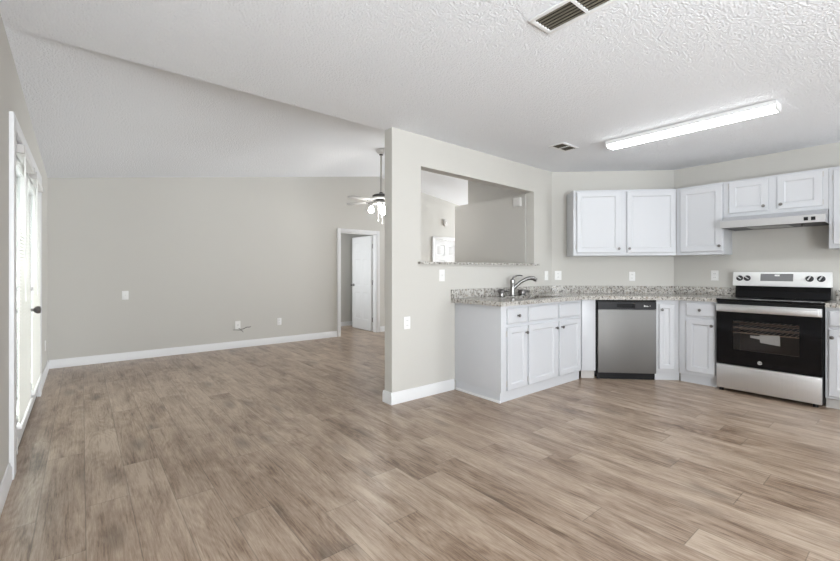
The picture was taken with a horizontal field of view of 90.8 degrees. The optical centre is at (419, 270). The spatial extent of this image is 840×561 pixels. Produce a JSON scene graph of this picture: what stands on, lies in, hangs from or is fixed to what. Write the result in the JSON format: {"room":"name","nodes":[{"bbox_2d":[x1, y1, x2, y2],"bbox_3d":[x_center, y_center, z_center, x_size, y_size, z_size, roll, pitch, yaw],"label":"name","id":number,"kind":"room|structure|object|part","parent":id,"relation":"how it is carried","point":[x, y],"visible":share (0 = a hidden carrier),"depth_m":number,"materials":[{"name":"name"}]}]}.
{"room":"kitchen","nodes":[
{"label":"kitchen","id":0,"kind":"room"},
{"bbox_2d":[0,14,47,483],"bbox_3d":[-1.638,-0.118,1.406,0.120,2.620,9.250,0,0,-39],"label":"wall","id":1,"kind":"structure","parent":0,"point":[12,98],"depth_m":2.28,"materials":[{"name":"beige paint"}]},
{"bbox_2d":[0,360,48,515],"bbox_3d":[-1.618,1.140,1.487,0.015,0.105,9.150,0,0,-39],"label":"baseboard","id":2,"kind":"structure","parent":1,"relation":"attached to","point":[6,482],"depth_m":2.21,"materials":[{"name":"white paint"}]},
{"bbox_2d":[9,111,41,479],"bbox_3d":[-3.022,0.142,3.161,0.192,2.100,2.130,0,0,-39],"label":"door","id":3,"kind":"structure","parent":1,"relation":"in","point":[15,132],"depth_m":2.41,"materials":[{"name":"white paint"}]},
{"bbox_3d":[-2.731,0.127,2.793,0.006,1.630,0.684,0,0,-39],"label":"glass pane","id":4,"kind":"part","parent":3,"relation":"part of","materials":[{"name":"white"}]},
{"bbox_3d":[-2.710,1.057,2.810,0.008,0.130,0.704,0,0,-39],"label":"kick panel","id":5,"kind":"part","parent":3,"relation":"part of","materials":[{"name":"white paint"}]},
{"bbox_3d":[-3.324,0.127,3.520,0.006,1.630,0.684,0,0,-39],"label":"glass pane","id":6,"kind":"part","parent":3,"relation":"part of","materials":[{"name":"white"}]},
{"bbox_3d":[-3.304,1.057,3.537,0.008,0.130,0.704,0,0,-39],"label":"kick panel","id":7,"kind":"part","parent":3,"relation":"part of","materials":[{"name":"white paint"}]},
{"bbox_3d":[-3.018,0.307,3.244,0.080,0.060,0.060,0,0,-39],"label":"knob","id":8,"kind":"part","parent":3,"relation":"part of","materials":[{"name":"grey metal"}]},
{"bbox_2d":[16,144,34,428],"bbox_3d":[-2.701,0.100,2.842,0.052,1.755,0.754,0,0,-39],"label":"window blind","id":9,"kind":"object","parent":1,"relation":"attached to","point":[25,400],"visible":0.97,"depth_m":2.73,"materials":[{"name":"white plastic"}]},
{"bbox_3d":[-2.704,0.968,2.840,0.028,0.018,0.730,0,0,-39],"label":"rail","id":10,"kind":"part","parent":9,"relation":"part of","materials":[{"name":"white plastic"}]},
{"bbox_2d":[29,172,43,394],"bbox_3d":[-3.283,0.100,3.555,0.052,1.755,0.774,0,0,-39],"label":"window blind","id":11,"kind":"object","parent":1,"relation":"attached to","point":[36,375],"visible":0.94,"depth_m":3.44,"materials":[{"name":"white plastic"}]},
{"bbox_3d":[-3.286,0.112,3.552,0.002,1.710,0.527,0,0,-39],"label":"ladder cord","id":12,"kind":"part","parent":11,"relation":"part of","materials":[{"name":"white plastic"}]},
{"bbox_3d":[-3.286,0.968,3.552,0.028,0.018,0.750,0,0,-39],"label":"rail","id":13,"kind":"part","parent":11,"relation":"part of","materials":[{"name":"white plastic"}]},
{"bbox_2d":[5,27,467,205],"bbox_3d":[0.787,-1.476,7.084,11.060,1.223,3.721,0,0,-39],"label":"ceiling","id":14,"kind":"structure","parent":0,"point":[93,114],"depth_m":4.09,"materials":[{"name":"white paint"}]},
{"bbox_2d":[347,148,384,223],"bbox_3d":[-0.569,-1.213,5.949,1.107,1.101,1.115,0,0,-39],"label":"ceiling fan","id":15,"kind":"object","parent":14,"relation":"hanging from","point":[379,197],"visible":0.84,"depth_m":5.93,"materials":[{"name":"white paint"}]},
{"bbox_3d":[-0.917,-0.997,6.150,0.385,0.014,0.124,0,0,25],"label":"blade","id":16,"kind":"part","parent":15,"relation":"part of","materials":[{"name":"grey"}]},
{"bbox_3d":[-0.829,-0.997,5.697,0.124,0.014,0.385,0,0,43],"label":"blade","id":17,"kind":"part","parent":15,"relation":"part of","materials":[{"name":"grey"}]},
{"bbox_3d":[-0.697,-0.872,5.921,0.082,0.089,0.081,0,0,-39],"label":"globe","id":18,"kind":"part","parent":15,"relation":"part of","materials":[{"name":"white glass"}]},
{"bbox_2d":[48,177,458,361],"bbox_3d":[-0.361,-0.458,8.490,11.060,3.300,0.110,0,0,-39],"label":"wall","id":19,"kind":"structure","parent":0,"point":[195,257],"depth_m":6.08,"materials":[{"name":"beige paint"}]},
{"bbox_2d":[122,291,128,299],"bbox_3d":[-3.915,0.326,5.506,0.072,0.115,0.018,0,0,-39],"label":"light switch","id":20,"kind":"object","parent":19,"relation":"attached to","point":[125,294],"visible":1,"depth_m":5.51,"materials":[{"name":"white plastic"}]},
{"bbox_2d":[49,326,384,368],"bbox_3d":[-0.316,1.140,8.447,10.805,0.105,0.015,0,0,-39],"label":"baseboard","id":21,"kind":"structure","parent":19,"relation":"attached to","point":[78,361],"depth_m":5.92,"materials":[{"name":"white paint"}]},
{"bbox_2d":[235,321,240,328],"bbox_3d":[-2.815,0.840,6.407,0.078,0.125,0.013,0,0,-39],"label":"cable plate","id":22,"kind":"object","parent":19,"relation":"attached to","point":[237,323],"visible":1,"depth_m":6.40,"materials":[{"name":"white plastic"}]},
{"bbox_2d":[337,228,379,336],"bbox_3d":[-1.412,0.212,8.110,0.920,1.960,0.886,0,0,-39],"label":"door","id":23,"kind":"structure","parent":19,"relation":"in","point":[365,284],"depth_m":8.13,"materials":[{"name":"white paint"}]},
{"bbox_2d":[432,236,454,261],"bbox_3d":[0.573,0.227,9.243,0.890,1.930,0.175,0,0,-39],"label":"door","id":24,"kind":"structure","parent":19,"relation":"in","point":[443,250],"depth_m":9.16,"materials":[{"name":"white paint"}]},
{"bbox_2d":[341,233,372,321],"bbox_3d":[-1.584,-0.008,8.344,2.500,2.400,1.210,0,0,-39],"label":"wall","id":25,"kind":"structure","parent":0,"point":[346,239],"depth_m":8.99,"materials":[{"name":"beige paint"}]},
{"bbox_2d":[341,321,351,325],"bbox_3d":[-1.899,1.147,8.729,2.300,0.090,0.015,0,0,-39],"label":"baseboard","id":26,"kind":"structure","parent":25,"relation":"attached to","point":[348,323],"depth_m":8.97,"materials":[{"name":"white paint"}]},
{"bbox_2d":[0,325,839,560],"bbox_3d":[2.172,1.222,5.388,11.060,0.060,10.600,0,0,-39],"label":"floor","id":27,"kind":"structure","parent":0,"point":[288,451],"depth_m":2.54,"materials":[{"name":"brown laminate"}]},
{"bbox_2d":[455,300,580,403],"bbox_3d":[1.078,0.755,4.356,1.375,0.875,0.646,0,0,-39],"label":"base cabinet","id":28,"kind":"object","parent":27,"relation":"on","point":[505,353],"visible":0.87,"depth_m":3.99,"materials":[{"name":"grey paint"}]},
{"bbox_3d":[0.539,1.181,3.939,0.013,0.022,0.574,0,0,-39],"label":"moulding","id":29,"kind":"part","parent":28,"relation":"part of","materials":[{"name":"white paint"}]},
{"bbox_3d":[0.901,0.415,3.847,0.282,0.145,0.020,0,0,-39],"label":"drawer","id":30,"kind":"part","parent":28,"relation":"part of","materials":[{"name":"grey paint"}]},
{"bbox_3d":[0.901,0.802,3.847,0.282,0.570,0.020,0,0,-39],"label":"door","id":31,"kind":"part","parent":28,"relation":"part of","materials":[{"name":"grey paint"}]},
{"bbox_3d":[1.216,0.415,4.105,0.467,0.145,0.020,0,0,-39],"label":"false drawer","id":32,"kind":"part","parent":28,"relation":"part of","materials":[{"name":"grey paint"}]},
{"bbox_3d":[1.216,0.802,4.105,0.467,0.570,0.020,0,0,-39],"label":"door","id":33,"kind":"part","parent":28,"relation":"part of","materials":[{"name":"grey paint"}]},
{"bbox_3d":[1.595,0.415,4.414,0.397,0.145,0.020,0,0,-39],"label":"false drawer","id":34,"kind":"part","parent":28,"relation":"part of","materials":[{"name":"grey paint"}]},
{"bbox_3d":[1.595,0.802,4.414,0.397,0.570,0.020,0,0,-39],"label":"door","id":35,"kind":"part","parent":28,"relation":"part of","materials":[{"name":"grey paint"}]},
{"bbox_2d":[451,286,735,306],"bbox_3d":[1.919,0.252,4.383,2.796,0.128,1.668,0,0,-39],"label":"countertop","id":36,"kind":"structure","parent":28,"relation":"on","point":[544,294],"depth_m":4.67,"materials":[{"name":"stone"}]},
{"bbox_2d":[497,289,508,296],"bbox_3d":[0.879,0.235,4.412,0.115,0.086,0.090,0,0,-39],"label":"deck fitting","id":37,"kind":"object","parent":36,"relation":"on","point":[501,292],"visible":0.98,"depth_m":4.38,"materials":[{"name":"silver metal"}]},
{"bbox_2d":[509,275,537,295],"bbox_3d":[1.150,0.162,4.590,0.322,0.234,0.070,0,0,-2],"label":"faucet","id":38,"kind":"object","parent":36,"relation":"on","point":[513,286],"visible":0.99,"depth_m":4.57,"materials":[{"name":"silver metal"}]},
{"bbox_3d":[1.156,0.138,4.592,0.289,0.158,0.051,0,0,-2],"label":"spout","id":39,"kind":"part","parent":38,"relation":"part of","materials":[{"name":"silver metal"}]},
{"bbox_2d":[518,289,529,295],"bbox_3d":[1.162,0.242,4.663,0.131,0.072,0.099,0,0,-39],"label":"deck fitting","id":40,"kind":"object","parent":36,"relation":"on","point":[521,292],"visible":1,"depth_m":4.62,"materials":[{"name":"silver metal"}]},
{"bbox_2d":[581,300,594,377],"bbox_3d":[1.863,0.755,4.599,0.146,0.875,0.050,0,0,6],"label":"filler panel","id":41,"kind":"object","parent":27,"relation":"on","point":[587,306],"visible":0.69,"depth_m":4.58,"materials":[{"name":"grey paint"}]},
{"bbox_2d":[594,300,655,379],"bbox_3d":[2.280,0.754,4.805,0.624,0.868,0.575,0,0,6],"label":"dishwasher","id":42,"kind":"object","parent":27,"relation":"on","point":[625,330],"visible":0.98,"depth_m":4.53,"materials":[{"name":"silver metal"}]},
{"bbox_3d":[2.255,1.140,4.554,0.604,0.096,0.016,0,0,6],"label":"toe panel","id":43,"kind":"part","parent":42,"relation":"part of","materials":[{"name":"black plastic"}]},
{"bbox_3d":[2.249,0.383,4.556,0.190,0.045,0.011,0,0,6],"label":"pocket handle","id":44,"kind":"part","parent":42,"relation":"part of","materials":[{"name":"black plastic"}]},
{"bbox_3d":[2.260,0.381,4.540,0.608,0.081,0.042,0,0,6],"label":"control panel","id":45,"kind":"part","parent":42,"relation":"part of","materials":[{"name":"grey plastic"}]},
{"bbox_2d":[655,300,678,379],"bbox_3d":[2.696,0.755,4.514,0.254,0.875,0.152,0,0,6],"label":"base cabinet","id":46,"kind":"object","parent":27,"relation":"on","point":[667,311],"visible":0.91,"depth_m":4.48,"materials":[{"name":"grey paint"}]},
{"bbox_3d":[2.665,0.712,4.482,0.155,0.705,0.020,0,0,6],"label":"door","id":47,"kind":"part","parent":46,"relation":"part of","materials":[{"name":"grey paint"}]},
{"bbox_2d":[679,300,718,387],"bbox_3d":[3.143,0.755,4.533,0.705,0.875,0.347,0,0,-39],"label":"base cabinet","id":48,"kind":"object","parent":27,"relation":"on","point":[697,319],"visible":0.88,"depth_m":4.33,"materials":[{"name":"grey paint"}]},
{"bbox_3d":[2.919,0.410,4.314,0.020,0.135,0.262,0,0,-39],"label":"drawer","id":49,"kind":"part","parent":48,"relation":"part of","materials":[{"name":"grey paint"}]},
{"bbox_3d":[2.919,0.783,4.314,0.020,0.562,0.262,0,0,-39],"label":"door","id":50,"kind":"part","parent":48,"relation":"part of","materials":[{"name":"grey paint"}]},
{"bbox_2d":[716,272,833,406],"bbox_3d":[3.469,0.603,4.075,0.774,1.178,0.784,0,0,-39],"label":"range","id":51,"kind":"object","parent":27,"relation":"on","point":[790,306],"visible":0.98,"depth_m":3.97,"materials":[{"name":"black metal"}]},
{"bbox_2d":[750,335,779,345],"bbox_3d":[3.249,0.651,3.905,0.030,0.096,0.218,0,0,-39],"label":"paper packet","id":52,"kind":"object","parent":51,"relation":"in","point":[766,339],"visible":1,"depth_m":3.88,"materials":[{"name":"white paper"}]},
{"bbox_2d":[716,304,822,376],"bbox_3d":[3.363,0.622,3.981,0.492,0.584,0.764,0,0,-39],"label":"oven","id":53,"kind":"object","parent":51,"relation":"in","point":[799,328],"depth_m":3.91,"materials":[{"name":"black glass"}]},
{"bbox_3d":[3.232,0.311,3.873,0.033,0.026,0.762,0,0,-39],"label":"vent trim","id":54,"kind":"part","parent":51,"relation":"part of","materials":[{"name":"black plastic"}]},
{"bbox_3d":[3.228,1.041,3.870,0.042,0.233,0.762,0,0,-39],"label":"drawer","id":55,"kind":"part","parent":51,"relation":"part of","materials":[{"name":"metal"}]},
{"bbox_2d":[716,296,833,304],"bbox_3d":[3.480,0.286,4.075,0.696,0.020,0.770,0,0,-39],"label":"cooktop","id":56,"kind":"object","parent":51,"relation":"in","point":[749,300],"depth_m":3.98,"materials":[{"name":"black glass"}]},
{"bbox_3d":[3.826,0.080,4.073,0.038,0.060,0.060,0,0,-39],"label":"control knob","id":57,"kind":"part","parent":51,"relation":"part of","materials":[{"name":"grey plastic"}]},
{"bbox_3d":[3.879,0.080,4.009,0.038,0.060,0.060,0,0,-39],"label":"control knob","id":58,"kind":"part","parent":51,"relation":"part of","materials":[{"name":"grey plastic"}]},
{"bbox_2d":[825,307,839,409],"bbox_3d":[3.909,0.755,3.594,0.705,0.875,0.500,0,0,-39],"label":"base cabinet","id":59,"kind":"object","parent":27,"relation":"on","point":[832,315],"visible":0.94,"depth_m":3.55,"materials":[{"name":"grey paint"}]},
{"bbox_2d":[825,290,839,307],"bbox_3d":[3.924,0.252,3.591,0.692,0.128,0.520,0,0,-39],"label":"countertop","id":60,"kind":"structure","parent":59,"relation":"on","point":[835,303],"depth_m":3.57,"materials":[{"name":"stone"}]},
{"bbox_3d":[3.656,0.410,3.411,0.020,0.135,0.420,0,0,-39],"label":"drawer","id":61,"kind":"part","parent":59,"relation":"part of","materials":[{"name":"grey paint"}]},
{"bbox_3d":[3.656,0.790,3.411,0.020,0.575,0.420,0,0,-39],"label":"door","id":62,"kind":"part","parent":59,"relation":"part of","materials":[{"name":"grey paint"}]},
{"bbox_2d":[0,0,839,171],"bbox_3d":[1.868,-1.336,1.932,6.218,0.196,5.630,0,0,-39],"label":"ceiling","id":63,"kind":"structure","parent":0,"point":[477,75],"depth_m":2.55,"materials":[{"name":"white paint"}]},
{"bbox_2d":[549,142,578,151],"bbox_3d":[1.459,-1.254,4.206,0.290,0.010,0.165,0,0,-39],"label":"ceiling vent","id":64,"kind":"object","parent":63,"relation":"in","point":[562,146],"visible":1,"depth_m":4.20,"materials":[{"name":"white metal"}]},
{"bbox_2d":[528,0,617,34],"bbox_3d":[0.772,-1.277,1.999,0.190,0.010,0.460,0,0,-39],"label":"ceiling vent","id":65,"kind":"object","parent":63,"relation":"in","point":[564,13],"visible":1,"depth_m":2.06,"materials":[{"name":"white metal"}]},
{"bbox_2d":[605,99,780,149],"bbox_3d":[2.267,-1.225,3.580,0.153,0.061,1.280,0,0,-39],"label":"ceiling light","id":66,"kind":"object","parent":63,"relation":"attached to","point":[770,107],"visible":1,"depth_m":3.44,"materials":[{"name":"white plastic"}]},
{"bbox_2d":[385,127,551,392],"bbox_3d":[0.693,-0.061,4.534,2.528,2.507,0.113,0,0,-39],"label":"wall partition","id":67,"kind":"structure","parent":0,"point":[422,354],"depth_m":3.98,"materials":[{"name":"beige paint"}]},
{"bbox_2d":[404,316,409,328],"bbox_3d":[-0.117,0.477,3.793,0.072,0.115,0.009,0,0,-39],"label":"wall outlet","id":68,"kind":"object","parent":67,"relation":"attached to","point":[406,319],"visible":1,"depth_m":3.79,"materials":[{"name":"white plastic"}]},
{"bbox_2d":[382,379,454,404],"bbox_3d":[0.516,1.140,4.389,2.100,0.105,0.143,0,0,-39],"label":"baseboard","id":69,"kind":"structure","parent":67,"relation":"attached to","point":[402,396],"depth_m":3.86,"materials":[{"name":"white paint"}]},
{"bbox_2d":[439,270,444,280],"bbox_3d":[0.219,0.046,4.061,0.072,0.115,0.018,0,0,-39],"label":"light switch","id":70,"kind":"object","parent":67,"relation":"attached to","point":[441,272],"visible":1,"depth_m":4.06,"materials":[{"name":"white plastic"}]},
{"bbox_2d":[418,262,539,265],"bbox_3d":[0.669,-0.074,4.506,1.867,0.022,0.185,0,0,-39],"label":"ledge","id":71,"kind":"object","parent":67,"relation":"attached to","point":[455,263],"visible":0.86,"depth_m":4.29,"materials":[{"name":"stone"}]},
{"bbox_2d":[451,286,551,298],"bbox_3d":[0.991,0.233,4.690,1.748,0.090,0.020,0,0,-39],"label":"backsplash","id":72,"kind":"structure","parent":67,"relation":"attached to","point":[479,292],"depth_m":4.48,"materials":[{"name":"stone"}]},
{"bbox_2d":[455,195,525,262],"bbox_3d":[3.223,0.127,7.694,6.275,2.130,1.578,0,0,-39],"label":"wall","id":73,"kind":"structure","parent":0,"point":[492,231],"depth_m":5.51,"materials":[{"name":"grey paint"}]},
{"bbox_2d":[513,197,521,206],"bbox_3d":[1.212,-0.853,5.166,0.038,0.108,0.108,0,0,-39],"label":"door chime","id":74,"kind":"object","parent":73,"relation":"attached to","point":[517,202],"visible":1,"depth_m":5.14,"materials":[{"name":"white plastic"}]},
{"bbox_2d":[468,180,525,203],"bbox_3d":[3.465,-1.498,7.891,5.650,1.120,1.578,0,0,-39],"label":"ceiling","id":75,"kind":"structure","parent":0,"point":[477,192],"depth_m":6.43,"materials":[{"name":"grey paint"}]},
{"bbox_2d":[552,170,673,285],"bbox_3d":[2.405,-0.041,5.233,1.470,2.467,0.100,0,0,6],"label":"wall","id":76,"kind":"structure","parent":0,"point":[611,270],"depth_m":5.20,"materials":[{"name":"beige paint"}]},
{"bbox_2d":[555,271,560,279],"bbox_3d":[1.748,0.060,5.245,0.082,0.115,0.009,0,0,6],"label":"wall outlet","id":77,"kind":"object","parent":76,"relation":"attached to","point":[557,273],"visible":1,"depth_m":5.24,"materials":[{"name":"white plastic"}]},
{"bbox_2d":[552,286,673,292],"bbox_3d":[2.397,0.233,5.170,1.476,0.090,0.018,0,0,6],"label":"backsplash","id":78,"kind":"structure","parent":76,"relation":"attached to","point":[555,289],"depth_m":5.16,"materials":[{"name":"stone"}]},
{"bbox_2d":[567,189,675,256],"bbox_3d":[2.409,-0.564,4.995,1.154,0.773,0.370,0,0,6],"label":"upper cabinet","id":79,"kind":"object","parent":76,"relation":"attached to","point":[636,222],"visible":1,"depth_m":4.86,"materials":[{"name":"grey paint"}]},
{"bbox_3d":[2.100,-0.569,4.882,0.492,0.713,0.020,0,0,6],"label":"door","id":80,"kind":"part","parent":79,"relation":"part of","materials":[{"name":"grey paint"}]},
{"bbox_3d":[2.688,-0.569,4.822,0.540,0.713,0.020,0,0,6],"label":"door","id":81,"kind":"part","parent":79,"relation":"part of","materials":[{"name":"grey paint"}]},
{"bbox_2d":[629,272,634,280],"bbox_3d":[2.639,0.070,5.155,0.072,0.115,0.009,0,0,6],"label":"wall outlet","id":82,"kind":"object","parent":76,"relation":"attached to","point":[631,274],"visible":1,"depth_m":5.15,"materials":[{"name":"white plastic"}]},
{"bbox_2d":[674,142,839,299],"bbox_3d":[4.555,-0.041,3.446,0.100,2.467,4.378,0,0,-39],"label":"wall","id":83,"kind":"structure","parent":0,"point":[794,249],"depth_m":4.45,"materials":[{"name":"beige paint"}]},
{"bbox_2d":[677,182,731,255],"bbox_3d":[3.218,-0.564,4.711,0.367,0.773,0.454,0,0,-39],"label":"upper cabinet","id":84,"kind":"object","parent":83,"relation":"attached to","point":[700,209],"visible":0.97,"depth_m":4.60,"materials":[{"name":"grey paint"}]},
{"bbox_2d":[674,286,735,295],"bbox_3d":[3.325,0.233,4.855,0.020,0.090,0.620,0,0,-39],"label":"backsplash","id":85,"kind":"structure","parent":83,"relation":"attached to","point":[730,291],"depth_m":4.83,"materials":[{"name":"stone"}]},
{"bbox_2d":[711,271,718,280],"bbox_3d":[3.397,0.055,4.777,0.009,0.115,0.072,0,0,-39],"label":"wall outlet","id":86,"kind":"object","parent":83,"relation":"attached to","point":[714,274],"visible":1,"depth_m":4.77,"materials":[{"name":"white plastic"}]},
{"bbox_2d":[720,209,828,231],"bbox_3d":[3.574,-0.499,4.178,0.488,0.141,0.792,0,0,-39],"label":"range hood","id":87,"kind":"object","parent":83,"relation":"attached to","point":[811,217],"visible":0.98,"depth_m":4.04,"materials":[{"name":"metal"}]},
{"bbox_3d":[3.579,-0.449,4.182,0.470,0.011,0.774,0,0,-39],"label":"underside plate","id":88,"kind":"part","parent":87,"relation":"part of","materials":[{"name":"grey metal"}]},
{"bbox_2d":[724,168,828,217],"bbox_3d":[3.618,-0.761,4.221,0.367,0.379,0.807,0,0,-39],"label":"upper cabinet","id":89,"kind":"object","parent":83,"relation":"attached to","point":[808,190],"visible":0.95,"depth_m":4.08,"materials":[{"name":"grey paint"}]},
{"bbox_3d":[3.387,-0.769,4.279,0.020,0.325,0.325,0,0,-39],"label":"door","id":90,"kind":"part","parent":89,"relation":"part of","materials":[{"name":"grey paint"}]},
{"bbox_3d":[3.635,-0.769,3.975,0.020,0.325,0.325,0,0,-39],"label":"door","id":91,"kind":"part","parent":89,"relation":"part of","materials":[{"name":"grey paint"}]},
{"bbox_2d":[829,166,839,249],"bbox_3d":[4.032,-0.577,3.739,0.336,0.747,0.460,0,0,-39],"label":"upper cabinet","id":92,"kind":"object","parent":83,"relation":"attached to","point":[834,172],"visible":1,"depth_m":3.78,"materials":[{"name":"grey paint"}]},
{"bbox_3d":[3.909,-0.582,3.639,0.020,0.677,0.400,0,0,-39],"label":"door","id":93,"kind":"part","parent":92,"relation":"part of","materials":[{"name":"grey paint"}]},
{"bbox_2d":[836,290,839,299],"bbox_3d":[4.184,0.233,3.803,0.020,0.090,0.520,0,0,-39],"label":"backsplash","id":94,"kind":"structure","parent":83,"relation":"attached to","point":[837,291],"depth_m":3.99,"materials":[{"name":"stone"}]}
]}

